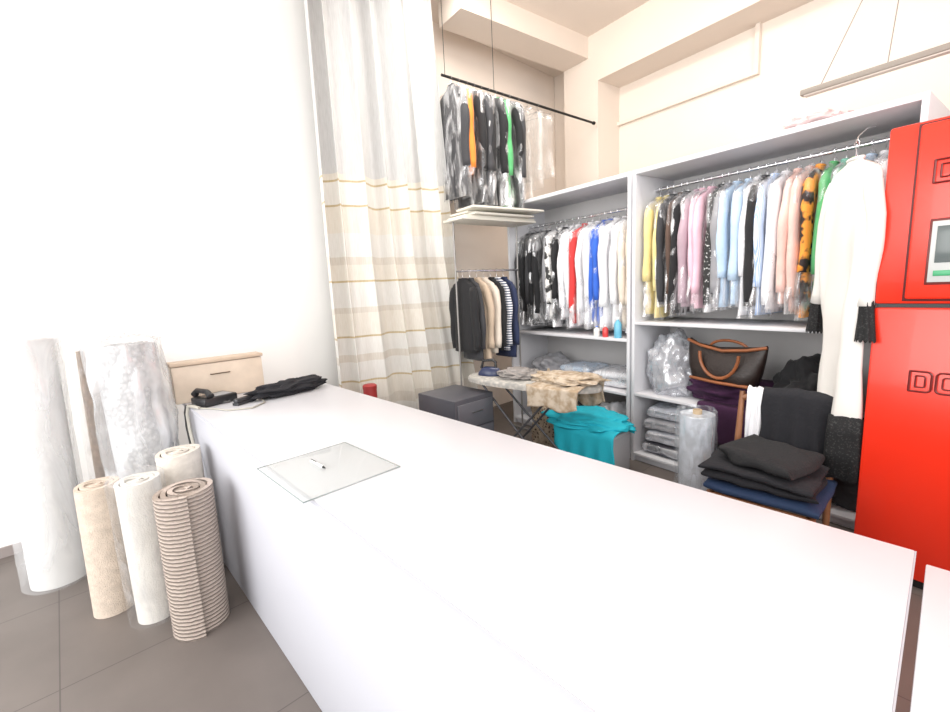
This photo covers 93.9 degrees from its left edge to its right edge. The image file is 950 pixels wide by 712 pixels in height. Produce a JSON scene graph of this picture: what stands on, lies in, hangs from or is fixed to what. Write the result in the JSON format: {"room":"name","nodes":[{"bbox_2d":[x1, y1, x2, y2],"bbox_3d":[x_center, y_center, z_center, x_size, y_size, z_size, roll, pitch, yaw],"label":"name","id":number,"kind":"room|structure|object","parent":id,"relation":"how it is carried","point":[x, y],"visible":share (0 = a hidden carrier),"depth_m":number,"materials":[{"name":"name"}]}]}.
{"room":"laundry","nodes":[
{"label":"laundry","id":0,"kind":"room"},
{"bbox_2d":[0,0,338,547],"bbox_3d":[-2.087,-1.310,3.829,11.200,4.900,0.151,-11,12,-42],"label":"wall","id":1,"kind":"structure","parent":0,"point":[159,168],"depth_m":3.40,"materials":[{"name":"white paint"}]},
{"bbox_2d":[432,21,555,406],"bbox_3d":[0.322,-1.604,5.961,2.550,4.600,0.012,-11,12,-42],"label":"wall","id":2,"kind":"structure","parent":1,"relation":"attached to","point":[477,247],"depth_m":5.88,"materials":[{"name":"beige paint"}]},
{"bbox_2d":[0,401,922,711],"bbox_3d":[-0.006,1.404,2.042,10.000,0.100,9.000,-9,11,-36],"label":"floor","id":3,"kind":"structure","parent":0,"point":[55,656],"depth_m":2.08,"materials":[{"name":"tile"}]},
{"bbox_2d":[0,325,86,591],"bbox_3d":[-2.584,0.595,2.633,0.360,1.562,0.363,1,10,22],"label":"carpet","id":4,"kind":"object","parent":3,"relation":"on","point":[34,428],"visible":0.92,"depth_m":2.55,"materials":[{"name":"white carpet"}]},
{"bbox_2d":[75,348,116,477],"bbox_3d":[-2.490,0.592,3.003,0.256,1.442,0.240,-8,10,-30],"label":"carpet","id":5,"kind":"object","parent":3,"relation":"on","point":[103,459],"visible":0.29,"depth_m":2.90,"materials":[{"name":"beige carpet"}]},
{"bbox_2d":[73,476,134,618],"bbox_3d":[-2.000,1.028,2.411,0.188,0.716,0.200,-8,9,-36],"label":"carpet","id":6,"kind":"object","parent":3,"relation":"on","point":[108,576],"visible":0.99,"depth_m":2.34,"materials":[{"name":"beige carpet"}]},
{"bbox_2d":[86,332,177,479],"bbox_3d":[-2.115,0.583,2.825,0.436,1.485,0.420,-4,9,-11],"label":"carpet","id":7,"kind":"object","parent":3,"relation":"on","point":[132,384],"visible":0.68,"depth_m":2.67,"materials":[{"name":"white carpet"}]},
{"bbox_2d":[114,471,169,624],"bbox_3d":[-1.730,0.972,2.336,0.254,0.828,0.262,-6,9,-20],"label":"carpet","id":8,"kind":"object","parent":3,"relation":"on","point":[134,493],"visible":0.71,"depth_m":2.27,"materials":[{"name":"white carpet"}]},
{"bbox_2d":[155,444,204,487],"bbox_3d":[-1.684,0.936,2.606,0.219,0.806,0.233,-9,10,-36],"label":"carpet","id":9,"kind":"object","parent":3,"relation":"on","point":[175,464],"visible":0.38,"depth_m":2.48,"materials":[{"name":"beige carpet"}]},
{"bbox_2d":[152,477,229,641],"bbox_3d":[-1.427,1.016,2.248,0.253,0.736,0.268,-8,11,-36],"label":"carpet","id":10,"kind":"object","parent":3,"relation":"on","point":[185,512],"visible":1,"depth_m":2.16,"materials":[{"name":"beige carpet"}]},
{"bbox_2d":[418,384,493,430],"bbox_3d":[-0.144,0.687,3.952,0.440,0.740,0.540,-11,12,-42],"label":"base cabinet","id":11,"kind":"object","parent":3,"relation":"on","point":[473,406],"visible":0.29,"depth_m":3.79,"materials":[{"name":"grey"}]},
{"bbox_2d":[443,216,535,431],"bbox_3d":[0.196,-0.240,4.720,0.940,2.302,0.400,-9,11,-36],"label":"clothes rack","id":12,"kind":"object","parent":3,"relation":"on","point":[463,220],"visible":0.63,"depth_m":4.51,"materials":[{"name":"silver metal"}]},
{"bbox_2d":[449,269,480,352],"bbox_3d":[-0.109,-0.455,4.493,0.076,0.833,0.443,-11,12,-42],"label":"jacket","id":13,"kind":"object","parent":12,"relation":"hanging from","point":[468,303],"visible":0.91,"depth_m":4.44,"materials":[{"name":"black fabric"}]},
{"bbox_2d":[464,269,485,360],"bbox_3d":[-0.036,-0.423,4.551,0.078,0.922,0.450,-9,11,-35],"label":"jacket","id":14,"kind":"object","parent":12,"relation":"hanging from","point":[479,356],"visible":0.31,"depth_m":4.41,"materials":[{"name":"grey fabric"}]},
{"bbox_2d":[474,269,494,358],"bbox_3d":[0.035,-0.424,4.603,0.074,0.942,0.454,-11,12,-43],"label":"coat","id":15,"kind":"object","parent":12,"relation":"hanging from","point":[489,308],"visible":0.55,"depth_m":4.48,"materials":[{"name":"beige fabric"}]},
{"bbox_2d":[481,270,501,352],"bbox_3d":[0.104,-0.473,4.649,0.438,0.866,0.074,6,12,44],"label":"coat","id":16,"kind":"object","parent":12,"relation":"hanging from","point":[495,292],"visible":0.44,"depth_m":4.52,"materials":[{"name":"beige fabric"}]},
{"bbox_2d":[496,268,519,356],"bbox_3d":[0.317,-0.468,4.807,0.077,0.945,0.448,-10,11,-37],"label":"jacket","id":17,"kind":"object","parent":12,"relation":"hanging from","point":[513,291],"visible":0.43,"depth_m":4.67,"materials":[{"name":"blue fabric"}]},
{"bbox_2d":[468,372,602,449],"bbox_3d":[0.494,0.615,3.843,1.252,0.853,0.485,4,11,38],"label":"ironing board","id":18,"kind":"object","parent":3,"relation":"on","point":[493,381],"visible":0.45,"depth_m":3.77,"materials":[{"name":"grey"}]},
{"bbox_2d":[526,381,604,412],"bbox_3d":[0.737,0.323,3.590,0.451,0.271,0.529,4,11,38],"label":"draped cloth","id":19,"kind":"object","parent":18,"relation":"on","point":[561,399],"visible":0.7,"depth_m":3.41,"materials":[{"name":"fabric"}]},
{"bbox_2d":[530,370,610,385],"bbox_3d":[0.750,0.170,3.567,0.682,0.080,0.417,4,11,38],"label":"patterned cloth","id":20,"kind":"object","parent":19,"relation":"on","point":[563,378],"visible":0.95,"depth_m":3.48,"materials":[{"name":"fabric"}]},
{"bbox_2d":[182,383,916,711],"bbox_3d":[-0.457,0.866,2.142,0.895,0.967,3.573,-11,12,-42],"label":"countertop","id":21,"kind":"structure","parent":3,"relation":"on","point":[486,570],"depth_m":1.17,"materials":[{"name":"laminate"}]},
{"bbox_2d":[191,388,236,407],"bbox_3d":[-1.730,0.255,2.936,0.209,0.111,0.221,2,10,30],"label":"telephone","id":22,"kind":"object","parent":21,"relation":"on","point":[209,399],"visible":0.91,"depth_m":2.87,"materials":[{"name":"black plastic"}]},
{"bbox_2d":[166,351,264,404],"bbox_3d":[-1.812,0.145,3.139,0.578,0.274,0.149,-11,12,-42],"label":"storage box","id":23,"kind":"object","parent":21,"relation":"on","point":[239,373],"visible":0.84,"depth_m":3.08,"materials":[{"name":"beige wood"}]},
{"bbox_2d":[243,374,327,398],"bbox_3d":[-1.313,0.210,3.118,0.221,0.105,0.606,4,11,38],"label":"scarf","id":24,"kind":"object","parent":21,"relation":"on","point":[290,386],"visible":1,"depth_m":3.05,"materials":[{"name":"black fabric"}]},
{"bbox_2d":[531,368,578,447],"bbox_3d":[0.776,0.530,4.374,0.450,0.833,0.660,-9,11,-36],"label":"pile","id":25,"kind":"object","parent":3,"relation":"on","point":[538,437],"visible":0.16,"depth_m":4.26,"materials":[{"name":"fabric"}]},
{"bbox_2d":[507,171,632,457],"bbox_3d":[1.131,-0.416,4.757,0.590,2.550,1.615,-9,11,-36],"label":"wardrobe","id":26,"kind":"object","parent":3,"relation":"on","point":[605,196],"visible":0.32,"depth_m":4.86,"materials":[{"name":"laminate"}]},
{"bbox_2d":[532,230,555,322],"bbox_3d":[0.862,-0.937,4.997,0.543,1.109,0.105,-8,10,-29],"label":"jacket","id":27,"kind":"object","parent":26,"relation":"hanging from","point":[539,306],"visible":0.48,"depth_m":4.88,"materials":[{"name":"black fabric"}]},
{"bbox_2d":[531,351,571,370],"bbox_3d":[0.918,0.073,5.136,0.470,0.244,0.470,-9,11,-36],"label":"folded garment","id":28,"kind":"object","parent":26,"relation":"on","point":[553,361],"visible":0.65,"depth_m":4.99,"materials":[{"name":"grey fabric"}]},
{"bbox_2d":[544,219,562,320],"bbox_3d":[0.968,-0.940,4.857,0.532,1.070,0.109,-8,11,-33],"label":"dress","id":29,"kind":"object","parent":26,"relation":"hanging from","point":[548,238],"visible":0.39,"depth_m":4.72,"materials":[{"name":"fabric"}]},
{"bbox_2d":[551,219,569,326],"bbox_3d":[0.999,-0.903,4.812,0.527,1.132,0.106,-10,12,-40],"label":"jacket","id":30,"kind":"object","parent":26,"relation":"hanging from","point":[555,241],"visible":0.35,"depth_m":4.67,"materials":[{"name":"black fabric"}]},
{"bbox_2d":[557,217,574,319],"bbox_3d":[1.056,-0.933,4.727,0.549,1.051,0.127,-10,12,-41],"label":"shirt","id":31,"kind":"object","parent":26,"relation":"hanging from","point":[560,259],"visible":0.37,"depth_m":4.57,"materials":[{"name":"white fabric"}]},
{"bbox_2d":[520,326,626,341],"bbox_3d":[1.133,-0.250,4.779,0.578,0.025,1.555,-9,11,-36],"label":"shelf","id":32,"kind":"object","parent":26,"relation":"attached to","point":[561,331],"depth_m":4.80,"materials":[{"name":"laminate"}]},
{"bbox_2d":[569,215,587,324],"bbox_3d":[1.163,-0.887,4.597,0.525,1.108,0.108,-8,10,-32],"label":"blouse","id":33,"kind":"object","parent":26,"relation":"hanging from","point":[573,239],"visible":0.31,"depth_m":4.46,"materials":[{"name":"red fabric"}]},
{"bbox_2d":[532,368,625,395],"bbox_3d":[1.157,0.244,4.856,0.578,0.025,1.555,-9,11,-36],"label":"shelf","id":34,"kind":"object","parent":26,"relation":"attached to","point":[610,389],"depth_m":4.22,"materials":[{"name":"laminate"}]},
{"bbox_2d":[575,213,594,324],"bbox_3d":[1.204,-0.883,4.530,0.524,1.102,0.104,-9,11,-36],"label":"shirt","id":35,"kind":"object","parent":26,"relation":"hanging from","point":[581,300],"visible":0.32,"depth_m":4.42,"materials":[{"name":"white fabric"}]},
{"bbox_2d":[582,212,600,329],"bbox_3d":[1.255,-0.857,4.471,0.541,1.138,0.122,-10,12,-40],"label":"shirt","id":36,"kind":"object","parent":26,"relation":"hanging from","point":[586,241],"visible":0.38,"depth_m":4.30,"materials":[{"name":"white fabric"}]},
{"bbox_2d":[591,214,614,326],"bbox_3d":[1.347,-0.858,4.345,0.538,1.108,0.096,-8,10,-29],"label":"blouse","id":37,"kind":"object","parent":26,"relation":"hanging from","point":[596,287],"visible":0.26,"depth_m":4.22,"materials":[{"name":"blue fabric"}]},
{"bbox_2d":[597,208,621,328],"bbox_3d":[1.388,-0.833,4.289,0.544,1.144,0.121,-8,10,-30],"label":"shirt","id":38,"kind":"object","parent":26,"relation":"hanging from","point":[604,244],"visible":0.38,"depth_m":4.16,"materials":[{"name":"white fabric"}]},
{"bbox_2d":[593,364,626,387],"bbox_3d":[1.445,0.193,4.413,0.401,0.181,0.423,-11,12,-41],"label":"folded garment","id":39,"kind":"object","parent":26,"relation":"on","point":[616,374],"visible":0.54,"depth_m":4.31,"materials":[{"name":"white fabric"}]},
{"bbox_2d":[609,208,626,326],"bbox_3d":[1.443,-0.837,4.221,0.525,1.121,0.115,-9,11,-37],"label":"shirt","id":40,"kind":"object","parent":26,"relation":"hanging from","point":[613,257],"visible":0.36,"depth_m":4.08,"materials":[{"name":"white fabric"}]},
{"bbox_2d":[617,220,626,328],"bbox_3d":[1.492,-0.821,4.155,0.505,1.135,0.114,-10,11,-38],"label":"coat","id":41,"kind":"object","parent":26,"relation":"hanging from","point":[621,278],"visible":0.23,"depth_m":4.00,"materials":[{"name":"beige fabric"}]},
{"bbox_2d":[613,432,629,468],"bbox_3d":[1.057,0.813,3.935,0.370,0.385,0.550,-11,12,-41],"label":"laundry basket","id":42,"kind":"object","parent":3,"relation":"on","point":[621,448],"visible":0.09,"depth_m":3.75,"materials":[{"name":"grey"}]},
{"bbox_2d":[540,405,635,432],"bbox_3d":[0.988,0.539,3.940,0.905,0.154,0.572,6,13,45],"label":"cloth","id":43,"kind":"object","parent":42,"relation":"on","point":[593,419],"visible":0.86,"depth_m":3.76,"materials":[{"name":"teal fabric"}]},
{"bbox_2d":[554,425,634,464],"bbox_3d":[1.021,0.754,3.839,0.357,0.398,0.601,-11,12,-41],"label":"towel","id":44,"kind":"object","parent":42,"relation":"in","point":[596,446],"visible":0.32,"depth_m":3.69,"materials":[{"name":"teal fabric"}]},
{"bbox_2d":[678,408,715,490],"bbox_3d":[1.591,0.733,3.196,0.298,0.720,0.298,-9,11,-36],"label":"roll","id":45,"kind":"object","parent":3,"relation":"on","point":[697,426],"visible":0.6,"depth_m":3.10,"materials":[{"name":"clear plastic"}]},
{"bbox_2d":[703,391,837,525],"bbox_3d":[1.741,0.724,2.612,0.598,0.908,0.572,-11,12,-42],"label":"chair","id":46,"kind":"object","parent":3,"relation":"on","point":[812,512],"visible":0.44,"depth_m":2.44,"materials":[{"name":"blue fabric"}]},
{"bbox_2d":[744,385,763,436],"bbox_3d":[1.801,0.400,2.848,0.099,0.429,0.103,-11,12,-42],"label":"shirt","id":47,"kind":"object","parent":46,"relation":"hanging from","point":[754,394],"visible":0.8,"depth_m":2.82,"materials":[{"name":"fabric"}]},
{"bbox_2d":[698,449,829,503],"bbox_3d":[1.657,0.660,2.561,0.582,0.106,0.459,6,13,45],"label":"garment","id":48,"kind":"object","parent":46,"relation":"on","point":[806,488],"visible":0.73,"depth_m":2.41,"materials":[{"name":"black fabric"}]},
{"bbox_2d":[718,434,824,480],"bbox_3d":[1.674,0.560,2.537,0.390,0.102,0.460,-8,10,-30],"label":"garment","id":49,"kind":"object","parent":48,"relation":"on","point":[780,459],"visible":1,"depth_m":2.44,"materials":[{"name":"black fabric"}]},
{"bbox_2d":[759,387,832,453],"bbox_3d":[1.964,0.438,2.686,0.113,0.494,0.408,-11,12,-42],"label":"trousers","id":50,"kind":"object","parent":46,"relation":"on","point":[796,417],"visible":0.72,"depth_m":2.65,"materials":[{"name":"black fabric"}]},
{"bbox_2d":[631,90,949,529],"bbox_3d":[2.146,-0.250,3.388,0.590,2.550,1.770,-9,11,-36],"label":"wardrobe","id":51,"kind":"object","parent":3,"relation":"on","point":[786,337],"visible":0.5,"depth_m":3.50,"materials":[{"name":"laminate"}]},
{"bbox_2d":[642,187,663,313],"bbox_3d":[1.638,-0.920,3.930,0.512,1.106,0.103,-9,11,-37],"label":"blouse","id":52,"kind":"object","parent":51,"relation":"hanging from","point":[650,212],"visible":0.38,"depth_m":3.79,"materials":[{"name":"yellow fabric"}]},
{"bbox_2d":[642,441,677,459],"bbox_3d":[1.796,0.819,4.032,0.396,0.111,0.373,-9,11,-36],"label":"folded garment","id":53,"kind":"object","parent":51,"relation":"on","point":[658,448],"visible":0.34,"depth_m":3.93,"materials":[{"name":"grey fabric"}]},
{"bbox_2d":[646,429,678,447],"bbox_3d":[1.802,0.709,3.998,0.386,0.111,0.369,-10,11,-38],"label":"folded garment","id":54,"kind":"object","parent":53,"relation":"on","point":[666,438],"visible":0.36,"depth_m":3.91,"materials":[{"name":"fabric"}]},
{"bbox_2d":[645,417,678,434],"bbox_3d":[1.785,0.595,3.997,0.388,0.111,0.367,-11,12,-41],"label":"folded garment","id":55,"kind":"object","parent":54,"relation":"on","point":[655,423],"visible":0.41,"depth_m":3.90,"materials":[{"name":"grey fabric"}]},
{"bbox_2d":[648,401,695,421],"bbox_3d":[1.793,0.486,3.962,0.363,0.111,0.389,6,13,45],"label":"folded garment","id":56,"kind":"object","parent":55,"relation":"on","point":[669,411],"visible":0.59,"depth_m":3.88,"materials":[{"name":"fabric"}]},
{"bbox_2d":[652,186,678,317],"bbox_3d":[1.677,-0.896,3.872,0.510,1.136,0.095,-11,12,-42],"label":"shirt","id":57,"kind":"object","parent":51,"relation":"hanging from","point":[659,311],"visible":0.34,"depth_m":3.76,"materials":[{"name":"yellow fabric"}]},
{"bbox_2d":[656,184,677,305],"bbox_3d":[1.715,-0.949,3.823,0.533,1.022,0.098,-10,11,-37],"label":"jacket","id":58,"kind":"object","parent":51,"relation":"hanging from","point":[661,296],"visible":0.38,"depth_m":3.69,"materials":[{"name":"grey fabric"}]},
{"bbox_2d":[646,328,691,396],"bbox_3d":[1.763,0.044,3.872,0.431,0.571,0.461,-5,9,-14],"label":"plastic bag","id":59,"kind":"object","parent":51,"relation":"on","point":[670,366],"visible":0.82,"depth_m":3.78,"materials":[{"name":"clear plastic"}]},
{"bbox_2d":[665,182,684,312],"bbox_3d":[1.752,-0.920,3.767,0.530,1.066,0.094,-10,11,-39],"label":"jacket","id":60,"kind":"object","parent":51,"relation":"hanging from","point":[669,211],"visible":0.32,"depth_m":3.60,"materials":[{"name":"brown fabric"}]},
{"bbox_2d":[668,181,696,314],"bbox_3d":[1.782,-0.900,3.735,0.532,1.097,0.103,-10,11,-38],"label":"jacket","id":61,"kind":"object","parent":51,"relation":"hanging from","point":[676,211],"visible":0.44,"depth_m":3.59,"materials":[{"name":"black fabric"}]},
{"bbox_2d":[677,178,699,306],"bbox_3d":[1.828,-0.920,3.660,0.525,1.039,0.114,-9,11,-35],"label":"jacket","id":62,"kind":"object","parent":51,"relation":"hanging from","point":[682,236],"visible":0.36,"depth_m":3.53,"materials":[{"name":"fabric"}]},
{"bbox_2d":[686,177,706,303],"bbox_3d":[1.857,-0.927,3.624,0.507,1.015,0.096,-11,12,-42],"label":"blouse","id":63,"kind":"object","parent":51,"relation":"hanging from","point":[691,207],"visible":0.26,"depth_m":3.47,"materials":[{"name":"pink fabric"}]},
{"bbox_2d":[691,175,717,310],"bbox_3d":[1.896,-0.903,3.570,0.523,1.051,0.099,-9,11,-33],"label":"blouse","id":64,"kind":"object","parent":51,"relation":"hanging from","point":[700,207],"visible":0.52,"depth_m":3.44,"materials":[{"name":"pink fabric"}]},
{"bbox_2d":[703,173,723,311],"bbox_3d":[1.946,-0.893,3.509,0.531,1.057,0.122,-10,12,-40],"label":"dress","id":65,"kind":"object","parent":51,"relation":"hanging from","point":[707,301],"visible":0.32,"depth_m":3.37,"materials":[{"name":"fabric"}]},
{"bbox_2d":[696,400,745,444],"bbox_3d":[1.987,0.561,3.317,0.117,0.372,0.633,-9,11,-36],"label":"garment","id":66,"kind":"object","parent":51,"relation":"hanging from","point":[726,414],"visible":0.34,"depth_m":3.36,"materials":[{"name":"purple fabric"}]},
{"bbox_2d":[709,171,732,309],"bbox_3d":[1.969,-0.894,3.469,0.544,1.045,0.116,-10,12,-41],"label":"jacket","id":67,"kind":"object","parent":51,"relation":"hanging from","point":[714,281],"visible":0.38,"depth_m":3.33,"materials":[{"name":"grey fabric"}]},
{"bbox_2d":[684,378,773,406],"bbox_3d":[2.067,0.266,3.515,0.521,0.216,0.831,-9,11,-36],"label":"folded garment","id":68,"kind":"object","parent":51,"relation":"on","point":[700,389],"visible":0.34,"depth_m":3.43,"materials":[{"name":"purple fabric"}]},
{"bbox_2d":[687,337,768,388],"bbox_3d":[1.905,0.040,3.389,0.210,0.331,0.607,-8,12,-30],"label":"handbag","id":69,"kind":"object","parent":68,"relation":"on","point":[739,367],"visible":0.98,"depth_m":3.31,"materials":[{"name":"black leather"}]},
{"bbox_2d":[635,317,822,332],"bbox_3d":[2.142,-0.242,3.386,0.578,0.025,1.710,-9,11,-36],"label":"shelf","id":70,"kind":"object","parent":51,"relation":"attached to","point":[785,324],"depth_m":3.48,"materials":[{"name":"laminate"}]},
{"bbox_2d":[716,169,743,308],"bbox_3d":[2.010,-0.890,3.418,0.537,1.038,0.110,-8,11,-33],"label":"shirt","id":71,"kind":"object","parent":51,"relation":"hanging from","point":[725,200],"visible":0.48,"depth_m":3.29,"materials":[{"name":"blue fabric"}]},
{"bbox_2d":[727,166,752,306],"bbox_3d":[2.059,-0.893,3.352,0.503,1.020,0.113,-9,11,-34],"label":"shirt","id":72,"kind":"object","parent":51,"relation":"hanging from","point":[738,195],"visible":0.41,"depth_m":3.23,"materials":[{"name":"blue fabric"}]},
{"bbox_2d":[634,446,855,523],"bbox_3d":[2.197,0.943,3.571,0.578,0.025,1.710,-9,11,-36],"label":"shelf","id":73,"kind":"object","parent":51,"relation":"attached to","point":[837,512],"depth_m":3.80,"materials":[{"name":"laminate"}]},
{"bbox_2d":[634,387,864,417],"bbox_3d":[2.171,0.390,3.484,0.578,0.025,1.710,-9,11,-36],"label":"shelf","id":74,"kind":"object","parent":51,"relation":"attached to","point":[646,392],"depth_m":3.80,"materials":[{"name":"laminate"}]},
{"bbox_2d":[738,165,761,317],"bbox_3d":[2.092,-0.848,3.309,0.536,1.097,0.092,-9,11,-37],"label":"shirt","id":75,"kind":"object","parent":51,"relation":"hanging from","point":[743,310],"visible":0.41,"depth_m":3.18,"materials":[{"name":"white fabric"}]},
{"bbox_2d":[743,163,769,309],"bbox_3d":[2.128,-0.873,3.264,0.541,1.038,0.116,-9,11,-36],"label":"jacket","id":76,"kind":"object","parent":51,"relation":"hanging from","point":[748,267],"visible":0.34,"depth_m":3.13,"materials":[{"name":"black fabric"}]},
{"bbox_2d":[750,161,782,316],"bbox_3d":[2.162,-0.839,3.221,0.530,1.096,0.091,-8,10,-31],"label":"shirt","id":77,"kind":"object","parent":51,"relation":"hanging from","point":[760,215],"visible":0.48,"depth_m":3.09,"materials":[{"name":"fabric"}]},
{"bbox_2d":[761,158,791,312],"bbox_3d":[2.204,-0.854,3.169,0.507,1.054,0.120,-9,11,-33],"label":"shirt","id":78,"kind":"object","parent":51,"relation":"hanging from","point":[769,297],"visible":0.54,"depth_m":3.04,"materials":[{"name":"white fabric"}]},
{"bbox_2d":[776,155,802,303],"bbox_3d":[2.237,-0.866,3.104,0.525,1.014,0.100,-10,11,-37],"label":"blouse","id":79,"kind":"object","parent":51,"relation":"hanging from","point":[782,228],"visible":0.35,"depth_m":2.97,"materials":[{"name":"fabric"}]},
{"bbox_2d":[773,353,820,390],"bbox_3d":[2.361,0.199,3.130,0.457,0.440,0.460,-11,12,-41],"label":"garment","id":80,"kind":"object","parent":51,"relation":"on","point":[802,373],"visible":0.27,"depth_m":3.06,"materials":[{"name":"black fabric"}]},
{"bbox_2d":[784,153,814,313],"bbox_3d":[2.283,-0.836,3.055,0.545,1.061,0.109,-9,11,-35],"label":"blouse","id":81,"kind":"object","parent":51,"relation":"hanging from","point":[793,240],"visible":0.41,"depth_m":2.92,"materials":[{"name":"fabric"}]},
{"bbox_2d":[794,150,826,317],"bbox_3d":[2.315,-0.808,3.011,0.544,1.106,0.102,-9,11,-36],"label":"dress","id":82,"kind":"object","parent":51,"relation":"hanging from","point":[809,198],"visible":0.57,"depth_m":2.87,"materials":[{"name":"fabric"}]},
{"bbox_2d":[783,108,854,129],"bbox_3d":[2.178,-1.506,2.830,0.285,0.096,0.356,-9,11,-36],"label":"plastic bundle","id":83,"kind":"object","parent":51,"relation":"on","point":[825,113],"visible":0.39,"depth_m":2.75,"materials":[{"name":"pink"}]},
{"bbox_2d":[811,147,839,290],"bbox_3d":[2.360,-0.814,2.956,0.500,1.080,0.107,-10,11,-37],"label":"coat","id":84,"kind":"object","parent":51,"relation":"hanging from","point":[826,178],"visible":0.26,"depth_m":2.81,"materials":[{"name":"green fabric"}]},
{"bbox_2d":[831,478,857,511],"bbox_3d":[2.492,0.759,3.096,0.487,0.453,0.603,-11,12,-41],"label":"garment","id":85,"kind":"object","parent":51,"relation":"on","point":[845,494],"visible":0.09,"depth_m":2.92,"materials":[{"name":"grey fabric"}]},
{"bbox_2d":[856,125,876,144],"bbox_3d":[2.129,-1.207,2.416,0.326,0.146,0.006,-9,11,-36],"label":"clothes hanger","id":86,"kind":"object","parent":51,"relation":"attached to","point":[874,125],"visible":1,"depth_m":2.38,"materials":[{"name":"silver metal"}]},
{"bbox_2d":[806,139,886,483],"bbox_3d":[2.060,-0.238,2.521,0.181,1.837,0.555,-1,9,9],"label":"dress","id":87,"kind":"object","parent":86,"relation":"hanging from","point":[851,230],"visible":0.91,"depth_m":2.40,"materials":[{"name":"white fabric"}]},
{"bbox_2d":[854,116,949,589],"bbox_3d":[2.668,0.098,1.781,0.506,2.310,1.600,-9,11,-36],"label":"machine","id":88,"kind":"object","parent":3,"relation":"on","point":[903,494],"visible":0.98,"depth_m":2.19,"materials":[{"name":"red metal"}]},
{"bbox_2d":[910,565,949,711],"bbox_3d":[1.083,1.053,0.488,0.820,0.970,0.930,-11,12,-42],"label":"countertop","id":89,"kind":"structure","parent":3,"relation":"on","point":[931,680],"depth_m":0.80,"materials":[{"name":"laminate"}]},
{"bbox_2d":[438,0,587,71],"bbox_3d":[0.504,-3.680,5.057,1.910,0.240,0.400,-9,11,-36],"label":"beam","id":90,"kind":"structure","parent":0,"point":[516,30],"depth_m":4.90,"materials":[{"name":"beige paint"}]},
{"bbox_2d":[431,0,648,76],"bbox_3d":[0.737,-3.438,2.007,6.400,0.200,9.000,-9,11,-36],"label":"ceiling","id":91,"kind":"structure","parent":0,"point":[584,17],"depth_m":4.93,"materials":[{"name":"beige paint"}]},
{"bbox_2d":[304,0,477,409],"bbox_3d":[-0.732,-1.432,4.378,1.658,4.350,0.211,-9,11,-36],"label":"curtain","id":92,"kind":"object","parent":91,"relation":"hanging from","point":[379,131],"visible":0.87,"depth_m":4.27,"materials":[{"name":"fabric"}]},
{"bbox_2d":[441,0,595,124],"bbox_3d":[0.546,-3.231,4.835,2.096,1.062,0.040,-8,10,-30],"label":"rail","id":93,"kind":"object","parent":91,"relation":"hanging from","point":[442,75],"visible":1,"depth_m":4.71,"materials":[{"name":"black metal"}]},
{"bbox_2d":[440,75,471,202],"bbox_3d":[-0.219,-2.200,4.504,0.125,1.187,0.564,-9,11,-34],"label":"coat","id":94,"kind":"object","parent":93,"relation":"hanging from","point":[455,113],"visible":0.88,"depth_m":4.41,"materials":[{"name":"grey fabric"}]},
{"bbox_2d":[454,80,486,209],"bbox_3d":[-0.067,-2.187,4.604,0.132,1.230,0.565,-9,11,-37],"label":"coat","id":95,"kind":"object","parent":93,"relation":"hanging from","point":[477,180],"visible":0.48,"depth_m":4.45,"materials":[{"name":"black fabric"}]},
{"bbox_2d":[473,83,494,205],"bbox_3d":[0.009,-2.185,4.646,0.123,1.240,0.557,-9,11,-37],"label":"coat","id":96,"kind":"object","parent":93,"relation":"hanging from","point":[488,109],"visible":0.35,"depth_m":4.46,"materials":[{"name":"grey fabric"}]},
{"bbox_2d":[487,87,509,205],"bbox_3d":[0.163,-2.200,4.737,0.132,1.224,0.567,-9,11,-37],"label":"coat","id":97,"kind":"object","parent":93,"relation":"hanging from","point":[502,168],"visible":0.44,"depth_m":4.56,"materials":[{"name":"black fabric"}]},
{"bbox_2d":[494,93,513,206],"bbox_3d":[0.240,-2.173,4.790,0.127,1.289,0.555,-7,10,-28],"label":"coat","id":98,"kind":"object","parent":93,"relation":"hanging from","point":[507,103],"visible":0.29,"depth_m":4.57,"materials":[{"name":"green fabric"}]},
{"bbox_2d":[501,93,523,207],"bbox_3d":[0.316,-2.201,4.833,0.138,1.239,0.564,-11,12,-43],"label":"coat","id":99,"kind":"object","parent":93,"relation":"hanging from","point":[517,132],"visible":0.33,"depth_m":4.67,"materials":[{"name":"black fabric"}]},
{"bbox_2d":[800,0,949,97],"bbox_3d":[2.537,-2.518,2.165,0.060,1.834,1.500,-9,11,-36],"label":"pendant lamp","id":100,"kind":"object","parent":91,"relation":"hanging from","point":[944,49],"visible":1,"depth_m":2.58,"materials":[{"name":"brown metal"}]},
{"bbox_2d":[804,49,949,97],"bbox_3d":[2.579,-1.617,2.305,0.048,0.008,1.460,-9,11,-36],"label":"diffuser","id":101,"kind":"object","parent":100,"relation":"attached to","point":[935,53],"depth_m":2.58,"materials":[{"name":"beige plastic"}]},
{"bbox_2d":[554,0,949,190],"bbox_3d":[3.432,-1.593,3.979,0.150,4.900,8.600,-9,11,-36],"label":"wall","id":102,"kind":"structure","parent":0,"point":[799,45],"depth_m":4.28,"materials":[{"name":"beige paint"}]},
{"bbox_2d":[564,32,619,188],"bbox_3d":[1.588,-1.672,6.015,0.430,4.600,0.543,-9,11,-36],"label":"wall","id":103,"kind":"structure","parent":102,"relation":"attached to","point":[591,151],"depth_m":5.63,"materials":[{"name":"beige paint"}]},
{"bbox_2d":[617,69,759,126],"bbox_3d":[2.326,-2.894,5.051,0.050,0.040,1.637,-9,11,-36],"label":"trim","id":104,"kind":"structure","parent":102,"relation":"attached to","point":[756,72],"depth_m":4.91,"materials":[{"name":"beige paint"}]},
{"bbox_2d":[598,0,812,87],"bbox_3d":[3.658,-3.322,2.785,0.430,0.540,6.757,-9,11,-36],"label":"beam","id":105,"kind":"structure","parent":102,"relation":"attached to","point":[656,35],"depth_m":4.71,"materials":[{"name":"beige paint"}]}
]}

